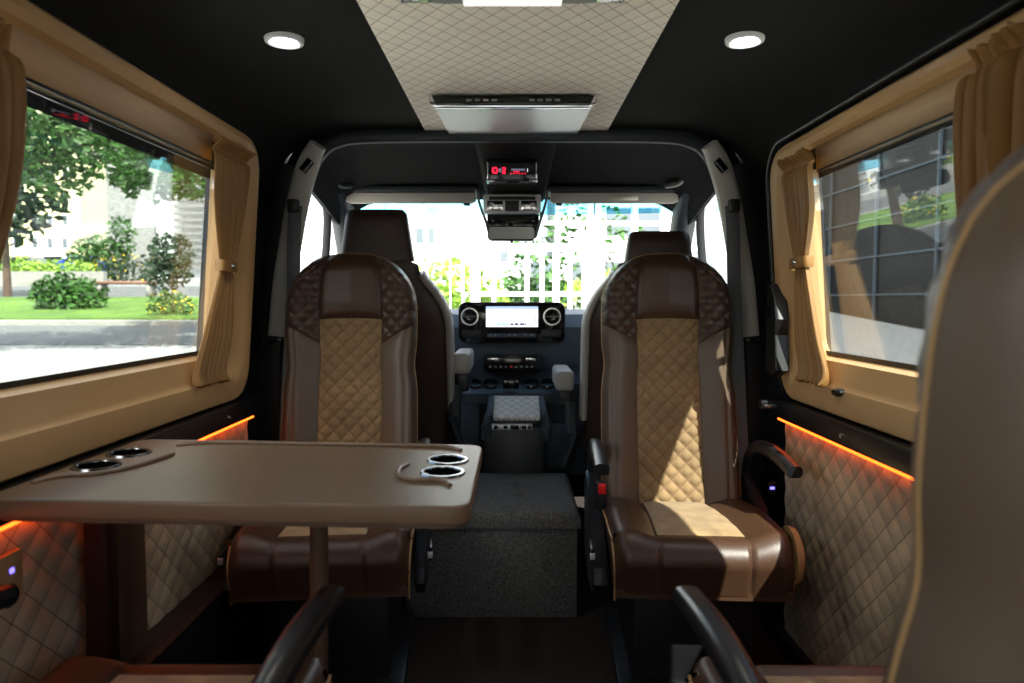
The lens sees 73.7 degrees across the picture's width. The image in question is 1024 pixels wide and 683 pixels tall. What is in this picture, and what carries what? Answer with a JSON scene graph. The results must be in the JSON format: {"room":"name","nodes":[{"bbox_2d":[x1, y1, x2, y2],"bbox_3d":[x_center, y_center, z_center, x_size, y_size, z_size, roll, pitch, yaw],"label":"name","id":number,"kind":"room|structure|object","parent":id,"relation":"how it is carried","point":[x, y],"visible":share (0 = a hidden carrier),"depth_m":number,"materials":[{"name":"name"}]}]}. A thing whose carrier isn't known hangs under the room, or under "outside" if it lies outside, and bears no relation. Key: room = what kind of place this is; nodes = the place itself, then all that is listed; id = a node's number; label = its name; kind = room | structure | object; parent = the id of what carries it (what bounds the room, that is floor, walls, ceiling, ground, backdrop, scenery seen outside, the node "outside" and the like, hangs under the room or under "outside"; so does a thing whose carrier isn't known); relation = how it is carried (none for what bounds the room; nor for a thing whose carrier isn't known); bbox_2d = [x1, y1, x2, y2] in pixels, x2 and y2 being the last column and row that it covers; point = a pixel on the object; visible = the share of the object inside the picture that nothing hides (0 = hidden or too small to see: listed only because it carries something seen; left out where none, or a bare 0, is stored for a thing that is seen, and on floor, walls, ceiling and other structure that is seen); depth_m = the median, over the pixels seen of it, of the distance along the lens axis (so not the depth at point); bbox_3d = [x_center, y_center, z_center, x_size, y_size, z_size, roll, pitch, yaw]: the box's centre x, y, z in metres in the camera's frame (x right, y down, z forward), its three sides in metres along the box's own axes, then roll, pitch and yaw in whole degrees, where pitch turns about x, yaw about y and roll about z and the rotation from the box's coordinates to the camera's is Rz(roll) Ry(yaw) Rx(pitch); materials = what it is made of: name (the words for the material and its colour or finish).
{"room":"vehicle interior","nodes":[
{"label":"vehicle interior","id":0,"kind":"room"},
{"bbox_2d":[93,142,204,204],"bbox_3d":[-6.037,-2.732,12.976,3.798,5.624,2.298,0,3,0],"label":"tree","id":1,"kind":"object","parent":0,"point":[148,190],"visible":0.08,"depth_m":12.71,"materials":[{"name":"green plant"}]},
{"bbox_2d":[196,161,284,440],"bbox_3d":[-0.925,0.238,0.528,0.140,1.800,4.220,0,3,0],"label":"wall","id":2,"kind":"structure","parent":0,"point":[252,388],"depth_m":2.41,"materials":[{"name":"black plastic"}]},
{"bbox_2d":[0,18,26,264],"bbox_3d":[-0.817,-0.174,0.969,0.108,0.642,0.350,0,3,0],"label":"curtain","id":3,"kind":"object","parent":2,"relation":"hanging from","point":[13,94],"visible":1,"depth_m":1.09,"materials":[{"name":"beige fabric"}]},
{"bbox_2d":[0,81,214,389],"bbox_3d":[-0.898,-0.224,1.452,0.088,0.670,1.320,0,3,0],"label":"window","id":4,"kind":"structure","parent":2,"relation":"in","point":[31,87],"depth_m":1.49,"materials":[{"name":"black glass"}]},
{"bbox_2d":[5,21,212,162],"bbox_3d":[-0.840,-0.510,1.359,0.023,0.093,1.090,0,3,0],"label":"window frame","id":5,"kind":"structure","parent":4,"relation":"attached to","point":[46,67],"depth_m":1.40,"materials":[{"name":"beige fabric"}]},
{"bbox_2d":[0,420,247,682],"bbox_3d":[-0.896,0.519,1.246,0.055,0.412,2.020,0,3,0],"label":"wall panel","id":6,"kind":"object","parent":2,"relation":"attached to","point":[45,627],"visible":0.3,"depth_m":1.34,"materials":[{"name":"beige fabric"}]},
{"bbox_2d":[0,548,23,608],"bbox_3d":[-0.852,0.404,1.159,0.014,0.092,0.056,0,3,0],"label":"socket plate","id":7,"kind":"object","parent":6,"relation":"attached to","point":[11,567],"visible":0.69,"depth_m":1.16,"materials":[{"name":"brown plastic"}]},
{"bbox_2d":[6,584,19,608],"bbox_3d":[-0.847,0.431,1.156,0.004,0.040,0.040,0,3,0],"label":"socket","id":8,"kind":"object","parent":7,"relation":"attached to","point":[17,586],"depth_m":1.17,"materials":[{"name":"black"}]},
{"bbox_2d":[0,397,255,530],"bbox_3d":[-0.870,0.261,1.514,0.056,0.069,1.485,0,3,0],"label":"rail","id":9,"kind":"object","parent":2,"relation":"attached to","point":[202,424],"depth_m":1.79,"materials":[{"name":"black plastic"}]},
{"bbox_2d":[0,0,258,483],"bbox_3d":[-0.870,-0.185,1.482,0.135,0.820,1.475,0,3,0],"label":"trim","id":10,"kind":"structure","parent":2,"relation":"attached to","point":[43,424],"depth_m":1.50,"materials":[{"name":"beige leather"}]},
{"bbox_2d":[117,523,147,662],"bbox_3d":[-0.855,0.656,1.530,0.010,0.665,0.130,0,3,0],"label":"wall panel","id":11,"kind":"object","parent":2,"relation":"attached to","point":[133,618],"visible":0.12,"depth_m":1.53,"materials":[{"name":"brown"}]},
{"bbox_2d":[128,562,269,664],"bbox_3d":[-0.861,0.887,1.309,0.125,0.330,2.100,0,3,0],"label":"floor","id":12,"kind":"structure","parent":2,"relation":"attached to","point":[203,627],"depth_m":1.83,"materials":[{"name":"black carpet"}]},
{"bbox_2d":[192,136,255,388],"bbox_3d":[-0.823,-0.223,1.971,0.090,0.687,0.287,0,3,0],"label":"curtain","id":13,"kind":"object","parent":2,"relation":"hanging from","point":[231,169],"visible":1,"depth_m":1.97,"materials":[{"name":"beige fabric"}]},
{"bbox_2d":[260,163,295,440],"bbox_3d":[-0.873,0.159,2.567,0.244,1.632,0.130,0,3,0],"label":"trim","id":14,"kind":"structure","parent":2,"relation":"attached to","point":[271,355],"depth_m":2.49,"materials":[{"name":"black plastic"}]},
{"bbox_2d":[268,140,325,336],"bbox_3d":[-0.768,-0.363,2.433,0.218,0.697,0.074,0,3,0],"label":"pillar","id":15,"kind":"structure","parent":2,"relation":"attached to","point":[307,166],"depth_m":2.42,"materials":[{"name":"grey plastic"}]},
{"bbox_2d":[267,199,302,440],"bbox_3d":[-0.790,0.007,2.365,0.111,1.001,0.124,0,3,0],"label":"belt","id":16,"kind":"object","parent":15,"relation":"hanging from","point":[294,210],"visible":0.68,"depth_m":2.38,"materials":[{"name":"black fabric"}]},
{"bbox_2d":[285,153,331,256],"bbox_3d":[-0.872,0.069,3.323,0.160,1.720,1.380,0,3,0],"label":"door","id":17,"kind":"structure","parent":2,"relation":"in","point":[327,219],"depth_m":3.06,"materials":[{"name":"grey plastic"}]},
{"bbox_2d":[346,193,475,205],"bbox_3d":[-0.448,-0.634,3.028,0.576,0.065,0.024,0,3,0],"label":"sun visor","id":18,"kind":"object","parent":2,"relation":"attached to","point":[466,199],"visible":0.93,"depth_m":3.02,"materials":[{"name":"grey plastic"}]},
{"bbox_2d":[353,186,478,195],"bbox_3d":[-0.449,-0.676,3.081,0.599,0.026,0.170,0,3,0],"label":"ledge","id":19,"kind":"object","parent":2,"relation":"attached to","point":[367,189],"visible":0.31,"depth_m":3.00,"materials":[{"name":"grey plastic"}]},
{"bbox_2d":[317,128,709,173],"bbox_3d":[0.005,-0.541,2.487,1.766,0.459,0.040,0,3,0],"label":"trim","id":20,"kind":"structure","parent":2,"relation":"attached to","point":[333,142],"depth_m":2.46,"materials":[{"name":"grey plastic"}]},
{"bbox_2d":[287,128,740,224],"bbox_3d":[0.006,-0.655,2.829,1.654,0.311,0.727,0,3,0],"label":"trim","id":21,"kind":"structure","parent":2,"relation":"attached to","point":[381,164],"depth_m":2.79,"materials":[{"name":"black plastic"}]},
{"bbox_2d":[474,143,556,237],"bbox_3d":[0.013,-0.609,2.818,0.346,0.337,0.580,0,3,0],"label":"console","id":22,"kind":"object","parent":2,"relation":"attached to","point":[515,176],"visible":0.96,"depth_m":2.78,"materials":[{"name":"black plastic"}]},
{"bbox_2d":[487,223,534,242],"bbox_3d":[-0.004,-0.466,2.936,0.205,0.093,0.069,0,3,-4],"label":"mirror","id":23,"kind":"object","parent":22,"relation":"attached to","point":[511,233],"visible":1,"depth_m":2.91,"materials":[{"name":"grey mirror"}]},
{"bbox_2d":[483,194,540,213],"bbox_3d":[0.000,-0.589,2.930,0.246,0.078,0.060,0,3,0],"label":"lamp","id":24,"kind":"object","parent":22,"relation":"attached to","point":[492,203],"depth_m":2.90,"materials":[{"name":"black plastic"}]},
{"bbox_2d":[545,186,674,196],"bbox_3d":[0.444,-0.675,3.078,0.589,0.026,0.170,0,3,0],"label":"ledge","id":25,"kind":"object","parent":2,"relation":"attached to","point":[552,189],"visible":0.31,"depth_m":2.99,"materials":[{"name":"grey plastic"}]},
{"bbox_2d":[550,193,677,205],"bbox_3d":[0.452,-0.634,3.025,0.567,0.065,0.026,0,3,0],"label":"sun visor","id":26,"kind":"object","parent":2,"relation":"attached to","point":[558,199],"visible":0.97,"depth_m":3.01,"materials":[{"name":"grey plastic"}]},
{"bbox_2d":[664,179,683,188],"bbox_3d":[0.717,-0.716,2.902,0.137,0.118,0.067,1,4,17],"label":"handle","id":27,"kind":"object","parent":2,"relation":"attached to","point":[680,182],"visible":0.36,"depth_m":2.90,"materials":[{"name":"grey plastic"}]},
{"bbox_2d":[255,490,791,682],"bbox_3d":[0.013,1.075,1.278,1.980,0.040,5.620,0,3,0],"label":"floor","id":28,"kind":"structure","parent":0,"point":[577,649],"depth_m":2.23,"materials":[{"name":"brown carpet"}]},
{"bbox_2d":[0,585,345,682],"bbox_3d":[-0.550,0.470,0.706,0.586,1.216,1.035,0,3,0],"label":"passenger seat","id":29,"kind":"object","parent":28,"relation":"on","point":[288,660],"visible":1,"depth_m":1.12,"materials":[{"name":"brown leather"}]},
{"bbox_2d":[36,656,328,682],"bbox_3d":[-0.549,0.649,0.979,0.476,0.190,0.512,0,3,0],"label":"seat cushion","id":30,"kind":"object","parent":29,"relation":"on","point":[75,669],"depth_m":1.15,"materials":[{"name":"brown leather"}]},
{"bbox_2d":[0,439,481,671],"bbox_3d":[-0.461,0.640,1.346,0.802,0.837,0.472,1,3,0],"label":"folding table","id":31,"kind":"object","parent":28,"relation":"on","point":[318,486],"visible":1,"depth_m":1.22,"materials":[{"name":"brown laminate"}]},
{"bbox_2d":[217,253,432,682],"bbox_3d":[-0.537,0.348,2.144,0.586,1.286,0.787,0,3,-5],"label":"passenger seat","id":32,"kind":"object","parent":28,"relation":"on","point":[351,330],"visible":0.68,"depth_m":2.31,"materials":[{"name":"brown leather"}]},
{"bbox_2d":[228,526,416,603],"bbox_3d":[-0.526,0.585,2.021,0.476,0.190,0.512,0,3,-5],"label":"seat cushion","id":33,"kind":"object","parent":32,"relation":"on","point":[266,563],"depth_m":1.78,"materials":[{"name":"brown leather"}]},
{"bbox_2d":[341,209,473,444],"bbox_3d":[-0.504,0.207,2.977,0.656,1.485,0.545,0,3,0],"label":"seat","id":34,"kind":"object","parent":28,"relation":"on","point":[443,373],"visible":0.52,"depth_m":2.77,"materials":[{"name":"brown leather"}]},
{"bbox_2d":[406,473,580,616],"bbox_3d":[-0.072,0.776,2.692,0.630,0.385,0.570,0,3,0],"label":"storage box","id":35,"kind":"object","parent":28,"relation":"on","point":[515,555],"visible":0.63,"depth_m":2.42,"materials":[{"name":"black carpet"}]},
{"bbox_2d":[481,395,551,472],"bbox_3d":[0.021,0.597,3.057,0.312,0.698,0.189,0,3,0],"label":"console","id":36,"kind":"object","parent":28,"relation":"on","point":[514,437],"visible":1,"depth_m":2.98,"materials":[{"name":"black plastic"}]},
{"bbox_2d":[552,231,691,564],"bbox_3d":[0.532,0.250,2.977,0.694,1.400,0.545,0,3,0],"label":"seat","id":37,"kind":"object","parent":28,"relation":"on","point":[639,243],"visible":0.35,"depth_m":2.81,"materials":[{"name":"brown leather"}]},
{"bbox_2d":[584,253,804,682],"bbox_3d":[0.525,0.348,2.140,0.586,1.286,0.787,0,3,3],"label":"passenger seat","id":38,"kind":"object","parent":28,"relation":"on","point":[671,507],"visible":1,"depth_m":2.26,"materials":[{"name":"beige leather"}]},
{"bbox_2d":[603,496,794,602],"bbox_3d":[0.517,0.586,2.017,0.476,0.190,0.512,0,3,3],"label":"seat cushion","id":39,"kind":"object","parent":38,"relation":"on","point":[727,548],"depth_m":1.79,"materials":[{"name":"brown leather"}]},
{"bbox_2d":[673,145,1023,682],"bbox_3d":[0.539,0.425,0.818,0.586,1.292,0.798,0,3,0],"label":"passenger seat","id":40,"kind":"object","parent":28,"relation":"on","point":[960,617],"visible":1,"depth_m":0.48,"materials":[{"name":"brown leather"}]},
{"bbox_2d":[691,657,884,682],"bbox_3d":[0.540,0.649,0.976,0.476,0.190,0.512,0,3,0],"label":"seat cushion","id":41,"kind":"object","parent":40,"relation":"on","point":[704,671],"depth_m":1.15,"materials":[{"name":"brown leather"}]},
{"bbox_2d":[26,0,1023,178],"bbox_3d":[-0.001,-0.547,0.428,1.916,0.300,4.120,0,3,0],"label":"ceiling","id":42,"kind":"structure","parent":0,"point":[814,55],"depth_m":1.67,"materials":[{"name":"black fabric"}]},
{"bbox_2d":[264,31,303,48],"bbox_3d":[-0.539,-0.711,1.616,0.092,0.012,0.092,0,3,0],"label":"recessed light","id":43,"kind":"object","parent":42,"relation":"in","point":[279,39],"visible":1,"depth_m":1.60,"materials":[{"name":"white"}]},
{"bbox_2d":[357,0,678,129],"bbox_3d":[0.010,-0.652,0.616,0.660,0.011,3.708,0,3,0],"label":"ceiling panel","id":44,"kind":"object","parent":42,"relation":"attached to","point":[432,49],"visible":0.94,"depth_m":1.66,"materials":[{"name":"beige fabric"}]},
{"bbox_2d":[401,0,623,5],"bbox_3d":[0.000,-0.656,1.105,0.560,0.040,0.485,0,3,0],"label":"console","id":45,"kind":"object","parent":44,"relation":"attached to","point":[464,2],"visible":1,"depth_m":1.31,"materials":[{"name":"grey plastic"}]},
{"bbox_2d":[428,95,597,133],"bbox_3d":[0.004,-0.725,2.232,0.504,0.040,0.446,0,3,0],"label":"monitor","id":46,"kind":"object","parent":44,"relation":"attached to","point":[460,114],"visible":1,"depth_m":2.10,"materials":[{"name":"silver metal"}]},
{"bbox_2d":[725,31,764,48],"bbox_3d":[0.550,-0.711,1.613,0.092,0.012,0.092,0,3,0],"label":"recessed light","id":47,"kind":"object","parent":42,"relation":"in","point":[744,39],"visible":1,"depth_m":1.60,"materials":[{"name":"white"}]},
{"bbox_2d":[567,475,584,489],"bbox_3d":[0.022,0.415,4.053,1.980,1.020,0.040,0,3,0],"label":"wall","id":48,"kind":"structure","parent":0,"point":[577,482],"depth_m":4.06,"materials":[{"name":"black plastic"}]},
{"bbox_2d":[332,193,353,253],"bbox_3d":[-0.808,-0.364,3.429,0.109,0.816,0.907,0,3,-6],"label":"trim","id":49,"kind":"structure","parent":48,"relation":"attached to","point":[338,230],"depth_m":3.13,"materials":[{"name":"grey plastic"}]},
{"bbox_2d":[450,302,587,474],"bbox_3d":[0.008,0.204,3.569,1.720,0.820,0.860,0,3,0],"label":"dashboard","id":50,"kind":"object","parent":48,"relation":"attached to","point":[516,346],"visible":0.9,"depth_m":3.23,"materials":[{"name":"black plastic"}]},
{"bbox_2d":[461,307,478,325],"bbox_3d":[-0.200,-0.118,3.229,0.088,0.088,0.010,0,3,0],"label":"air vent","id":51,"kind":"object","parent":50,"relation":"attached to","point":[469,315],"depth_m":3.23,"materials":[{"name":"grey plastic"}]},
{"bbox_2d":[463,378,556,402],"bbox_3d":[0.007,0.228,3.207,0.470,0.106,0.125,0,3,0],"label":"control panel","id":52,"kind":"object","parent":50,"relation":"on","point":[479,391],"depth_m":3.16,"materials":[{"name":"black plastic"}]},
{"bbox_2d":[543,307,560,325],"bbox_3d":[0.189,-0.118,3.228,0.088,0.088,0.010,0,3,0],"label":"air vent","id":53,"kind":"object","parent":50,"relation":"attached to","point":[551,315],"depth_m":3.23,"materials":[{"name":"grey plastic"}]},
{"bbox_2d":[670,193,695,246],"bbox_3d":[0.825,-0.364,3.424,0.109,0.816,0.907,0,3,6],"label":"trim","id":54,"kind":"structure","parent":48,"relation":"attached to","point":[679,219],"depth_m":3.12,"materials":[{"name":"grey plastic"}]},
{"bbox_2d":[742,161,830,614],"bbox_3d":[0.924,0.239,0.523,0.140,1.800,4.220,0,3,0],"label":"wall","id":55,"kind":"structure","parent":0,"point":[775,428],"depth_m":2.41,"materials":[{"name":"black plastic"}]},
{"bbox_2d":[696,154,741,261],"bbox_3d":[0.887,0.069,3.318,0.160,1.720,1.380,0,3,0],"label":"door","id":56,"kind":"structure","parent":55,"relation":"in","point":[700,235],"depth_m":3.06,"materials":[{"name":"grey plastic"}]},
{"bbox_2d":[701,140,758,336],"bbox_3d":[0.779,-0.363,2.432,0.218,0.697,0.071,-1,4,-8],"label":"pillar","id":57,"kind":"structure","parent":55,"relation":"attached to","point":[719,165],"depth_m":2.42,"materials":[{"name":"grey plastic"}]},
{"bbox_2d":[725,199,759,476],"bbox_3d":[0.800,0.007,2.360,0.111,1.001,0.124,0,3,0],"label":"belt","id":58,"kind":"object","parent":57,"relation":"hanging from","point":[732,210],"visible":0.81,"depth_m":2.38,"materials":[{"name":"black fabric"}]},
{"bbox_2d":[732,163,766,603],"bbox_3d":[0.883,0.160,2.562,0.244,1.632,0.130,0,3,0],"label":"trim","id":59,"kind":"structure","parent":55,"relation":"attached to","point":[745,175],"depth_m":2.49,"materials":[{"name":"black plastic"}]},
{"bbox_2d":[763,281,788,375],"bbox_3d":[0.835,-0.042,2.167,0.058,0.300,0.105,0,3,0],"label":"cover","id":60,"kind":"object","parent":55,"relation":"attached to","point":[776,313],"visible":0.98,"depth_m":2.14,"materials":[{"name":"black plastic"}]},
{"bbox_2d":[763,612,813,664],"bbox_3d":[0.894,1.022,1.312,0.065,0.060,2.100,0,3,0],"label":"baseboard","id":61,"kind":"structure","parent":55,"relation":"attached to","point":[773,622],"depth_m":2.19,"materials":[{"name":"black plastic"}]},
{"bbox_2d":[776,147,828,387],"bbox_3d":[0.831,-0.208,1.975,0.089,0.657,0.254,0,3,0],"label":"curtain","id":62,"kind":"object","parent":55,"relation":"hanging from","point":[797,184],"visible":1,"depth_m":1.97,"materials":[{"name":"beige fabric"}]},
{"bbox_2d":[831,388,843,396],"bbox_3d":[0.864,0.136,1.814,0.022,0.023,0.042,0,3,0],"label":"button","id":63,"kind":"object","parent":55,"relation":"attached to","point":[837,392],"visible":1,"depth_m":1.80,"materials":[{"name":"black"}]},
{"bbox_2d":[775,399,912,479],"bbox_3d":[0.874,0.263,1.491,0.056,0.069,1.450,0,3,0],"label":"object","id":64,"kind":"object","parent":55,"relation":"attached to","point":[896,453],"depth_m":1.72,"materials":[{"name":"black plastic"}]},
{"bbox_2d":[758,399,776,408],"bbox_3d":[0.830,0.203,2.205,0.060,0.028,0.038,0,3,0],"label":"button","id":65,"kind":"object","parent":64,"relation":"attached to","point":[762,403],"depth_m":2.19,"materials":[{"name":"black plastic"}]},
{"bbox_2d":[784,423,911,665],"bbox_3d":[0.899,0.657,1.224,0.055,0.680,1.970,0,3,0],"label":"wall panel","id":66,"kind":"object","parent":55,"relation":"attached to","point":[851,514],"visible":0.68,"depth_m":1.80,"materials":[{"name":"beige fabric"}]},
{"bbox_2d":[767,481,775,493],"bbox_3d":[0.844,0.475,2.219,0.024,0.040,0.015,0,3,0],"label":"switch","id":67,"kind":"object","parent":66,"relation":"attached to","point":[771,485],"visible":1,"depth_m":2.21,"materials":[{"name":"black plastic"}]},
{"bbox_2d":[810,148,916,370],"bbox_3d":[0.902,-0.223,1.446,0.088,0.670,1.320,0,3,0],"label":"window","id":68,"kind":"structure","parent":55,"relation":"in","point":[837,354],"depth_m":1.78,"materials":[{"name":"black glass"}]},
{"bbox_2d":[766,0,1023,392],"bbox_3d":[0.842,-0.186,1.478,0.072,0.786,1.492,0,3,0],"label":"trim","id":69,"kind":"structure","parent":55,"relation":"attached to","point":[1007,5],"depth_m":1.54,"materials":[{"name":"black plastic"}]},
{"bbox_2d":[815,66,975,172],"bbox_3d":[0.847,-0.479,1.356,0.022,0.083,1.090,0,3,0],"label":"roller blind","id":70,"kind":"object","parent":55,"relation":"attached to","point":[935,105],"visible":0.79,"depth_m":1.51,"materials":[{"name":"beige fabric"}]},
{"bbox_2d":[770,9,1023,442],"bbox_3d":[0.876,-0.166,1.473,0.132,0.783,1.465,0,3,0],"label":"trim","id":71,"kind":"structure","parent":55,"relation":"attached to","point":[879,397],"depth_m":1.74,"materials":[{"name":"beige leather"}]},
{"bbox_2d":[953,21,1023,217],"bbox_3d":[0.815,-0.178,1.034,0.115,0.642,0.402,0,3,0],"label":"curtain","id":72,"kind":"object","parent":55,"relation":"hanging from","point":[988,109],"visible":0.56,"depth_m":1.12,"materials":[{"name":"beige fabric"}]},
{"label":"outside","id":73,"kind":"structure","parent":0,"visible":0},
{"bbox_2d":[0,262,923,382],"bbox_3d":[0.117,-3.364,39.869,180.000,11.320,160.000,0,3,0],"label":"ground","id":74,"kind":"structure","parent":73,"point":[852,335],"depth_m":12.54,"materials":[{"name":"grey concrete"}]},
{"bbox_2d":[0,255,52,270],"bbox_3d":[-28.010,-3.744,36.927,6.864,2.040,2.195,0,3,0],"label":"bush","id":75,"kind":"object","parent":74,"relation":"on","point":[17,256],"visible":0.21,"depth_m":36.69,"materials":[{"name":"green plant"}]},
{"bbox_2d":[0,256,58,268],"bbox_3d":[-33.010,-4.957,45.881,4.300,1.450,1.800,0,3,0],"label":"car","id":76,"kind":"object","parent":74,"relation":"on","point":[31,258],"visible":0.06,"depth_m":45.04,"materials":[{"name":"grey paint"}]},
{"bbox_2d":[0,259,71,270],"bbox_3d":[-26.148,-3.611,36.939,5.331,1.626,2.187,0,3,0],"label":"bush","id":77,"kind":"object","parent":74,"relation":"on","point":[26,261],"visible":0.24,"depth_m":36.48,"materials":[{"name":"green plant"}]},
{"bbox_2d":[2,108,77,296],"bbox_3d":[-19.242,-5.642,25.774,4.996,8.057,4.332,0,3,0],"label":"tree","id":78,"kind":"object","parent":74,"relation":"on","point":[30,210],"visible":0.25,"depth_m":25.93,"materials":[{"name":"green plant"}]},
{"bbox_2d":[0,271,106,285],"bbox_3d":[-25.730,-3.192,35.798,8.876,0.950,0.300,0,3,0],"label":"concrete barrier","id":79,"kind":"object","parent":74,"relation":"on","point":[18,278],"visible":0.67,"depth_m":35.63,"materials":[{"name":"concrete"}]},
{"bbox_2d":[9,110,107,261],"bbox_3d":[-45.842,-23.354,66.796,14.014,34.000,12.090,0,3,0],"label":"building","id":80,"kind":"structure","parent":74,"relation":"on","point":[88,218],"depth_m":61.71,"materials":[{"name":"beige"}]},
{"bbox_2d":[20,258,98,270],"bbox_3d":[-24.313,-3.655,36.915,4.437,1.788,2.122,0,3,0],"label":"bush","id":81,"kind":"object","parent":74,"relation":"on","point":[84,267],"visible":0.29,"depth_m":36.62,"materials":[{"name":"green plant"}]},
{"bbox_2d":[0,325,197,344],"bbox_3d":[-46.556,-0.116,15.057,86.800,0.358,3.400,0,3,0],"label":"road","id":82,"kind":"structure","parent":74,"relation":"on","point":[9,334],"depth_m":14.80,"materials":[{"name":"grey asphalt"}]},
{"bbox_2d":[0,320,197,324],"bbox_3d":[-46.551,-0.464,16.939,86.800,0.148,0.400,0,3,0],"label":"kerb","id":83,"kind":"object","parent":74,"relation":"on","point":[2,322],"depth_m":16.64,"materials":[{"name":"concrete"}]},
{"bbox_2d":[0,297,198,319],"bbox_3d":[-46.538,-1.052,21.111,86.800,0.680,8.000,0,3,0],"label":"lawn","id":84,"kind":"structure","parent":74,"relation":"on","point":[11,308],"depth_m":18.91,"materials":[{"name":"green plant"}]},
{"bbox_2d":[25,271,110,309],"bbox_3d":[-12.971,-1.317,19.981,2.380,1.526,1.508,0,3,0],"label":"shrub","id":85,"kind":"object","parent":84,"relation":"on","point":[71,290],"visible":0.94,"depth_m":19.72,"materials":[{"name":"green plant"}]},
{"bbox_2d":[141,231,196,308],"bbox_3d":[-9.510,-1.874,18.934,1.498,2.344,1.188,0,3,0],"label":"shrub","id":86,"kind":"object","parent":84,"relation":"on","point":[168,261],"visible":0.99,"depth_m":18.78,"materials":[{"name":"green plant"}]},
{"bbox_2d":[146,289,195,315],"bbox_3d":[-9.011,-0.917,17.995,1.255,0.908,1.039,0,3,0],"label":"bush","id":87,"kind":"object","parent":84,"relation":"on","point":[166,300],"visible":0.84,"depth_m":17.88,"materials":[{"name":"green plant"}]},
{"bbox_2d":[0,286,199,295],"bbox_3d":[-50.907,-2.323,31.867,78.000,0.652,7.600,0,3,0],"label":"low wall","id":88,"kind":"structure","parent":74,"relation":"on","point":[16,290],"depth_m":31.67,"materials":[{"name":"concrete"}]},
{"bbox_2d":[65,215,138,280],"bbox_3d":[-23.907,-5.234,39.739,3.843,4.299,2.971,1,4,21],"label":"shrub","id":89,"kind":"object","parent":74,"relation":"on","point":[96,251],"visible":0.66,"depth_m":39.53,"materials":[{"name":"green plant"}]},
{"bbox_2d":[20,106,205,202],"bbox_3d":[-8.012,-2.116,10.923,7.746,4.922,3.026,0,3,0],"label":"tree","id":90,"kind":"object","parent":74,"relation":"on","point":[64,143],"visible":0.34,"depth_m":10.88,"materials":[{"name":"green plant"}]},
{"bbox_2d":[94,281,157,296],"bbox_3d":[-15.214,-2.060,26.979,2.411,0.620,0.620,0,3,0],"label":"bench","id":91,"kind":"object","parent":74,"relation":"on","point":[102,284],"visible":0.53,"depth_m":26.71,"materials":[{"name":"brown wood"}]},
{"bbox_2d":[88,254,171,284],"bbox_3d":[-20.987,-3.949,37.857,5.216,1.842,1.781,0,3,0],"label":"bush","id":92,"kind":"object","parent":74,"relation":"on","point":[122,270],"visible":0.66,"depth_m":37.73,"materials":[{"name":"green plant"}]},
{"bbox_2d":[105,145,156,279],"bbox_3d":[-24.364,-14.954,48.253,3.032,22.000,10.000,0,3,0],"label":"building","id":93,"kind":"structure","parent":74,"relation":"on","point":[142,213],"depth_m":43.67,"materials":[{"name":"grey stone"}]},
{"bbox_2d":[155,177,314,280],"bbox_3d":[-19.081,-14.888,48.092,6.490,22.000,12.300,0,3,0],"label":"building","id":94,"kind":"structure","parent":74,"relation":"on","point":[185,217],"depth_m":42.88,"materials":[{"name":"white"}]},
{"bbox_2d":[330,200,519,297],"bbox_3d":[-3.294,-8.606,30.499,7.225,14.000,10.090,0,3,0],"label":"building","id":95,"kind":"structure","parent":74,"relation":"on","point":[437,234],"depth_m":25.80,"materials":[{"name":"white"}]},
{"bbox_2d":[415,256,508,308],"bbox_3d":[-1.332,-0.696,12.981,2.665,1.832,1.915,0,3,0],"label":"bush","id":96,"kind":"object","parent":74,"relation":"on","point":[455,278],"visible":0.2,"depth_m":12.64,"materials":[{"name":"green plant"}]},
{"bbox_2d":[442,286,513,308],"bbox_3d":[-0.696,-0.386,12.508,1.907,1.282,1.386,0,3,0],"label":"bush","id":97,"kind":"object","parent":74,"relation":"on","point":[457,301],"visible":0.12,"depth_m":12.27,"materials":[{"name":"green plant"}]},
{"bbox_2d":[301,200,696,308],"bbox_3d":[-0.185,-1.910,10.404,6.110,3.473,0.160,0,3,0],"label":"pergola","id":98,"kind":"object","parent":74,"relation":"on","point":[593,222],"visible":0.17,"depth_m":10.36,"materials":[{"name":"white paint"}]},
{"bbox_2d":[489,269,579,308],"bbox_3d":[0.369,-0.734,13.976,2.075,1.514,1.562,0,3,0],"label":"bush","id":99,"kind":"object","parent":74,"relation":"on","point":[514,281],"visible":0.24,"depth_m":13.82,"materials":[{"name":"green plant"}]},
{"bbox_2d":[501,204,644,308],"bbox_3d":[1.375,-1.654,14.937,3.263,3.203,2.328,0,3,0],"label":"tree","id":100,"kind":"object","parent":74,"relation":"on","point":[621,232],"visible":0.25,"depth_m":14.67,"materials":[{"name":"green plant"}]},
{"bbox_2d":[559,268,609,308],"bbox_3d":[2.282,-0.736,13.966,2.841,1.546,2.022,0,3,0],"label":"bush","id":101,"kind":"object","parent":74,"relation":"on","point":[576,283],"visible":0.02,"depth_m":13.84,"materials":[{"name":"green plant"}]},
{"bbox_2d":[480,247,696,308],"bbox_3d":[1.093,-0.398,9.590,3.083,1.847,0.100,0,3,0],"label":"railing","id":102,"kind":"object","parent":74,"relation":"on","point":[583,293],"visible":0.35,"depth_m":9.52,"materials":[{"name":"white paint"}]},
{"bbox_2d":[529,200,693,302],"bbox_3d":[3.934,-8.343,28.490,6.740,14.000,10.090,0,3,0],"label":"building","id":103,"kind":"structure","parent":74,"relation":"on","point":[646,212],"depth_m":23.78,"materials":[{"name":"white"}]},
{"bbox_2d":[694,195,726,282],"bbox_3d":[3.429,-1.166,10.940,0.206,3.300,3.200,0,3,0],"label":"wall","id":104,"kind":"structure","parent":74,"relation":"on","point":[716,254],"depth_m":11.24,"materials":[{"name":"white"}]},
{"bbox_2d":[822,125,956,329],"bbox_3d":[11.513,-4.113,16.247,4.070,9.000,27.000,0,3,0],"label":"glass facade","id":105,"kind":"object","parent":74,"relation":"on","point":[889,216],"visible":0.16,"depth_m":17.19,"materials":[{"name":"black"}]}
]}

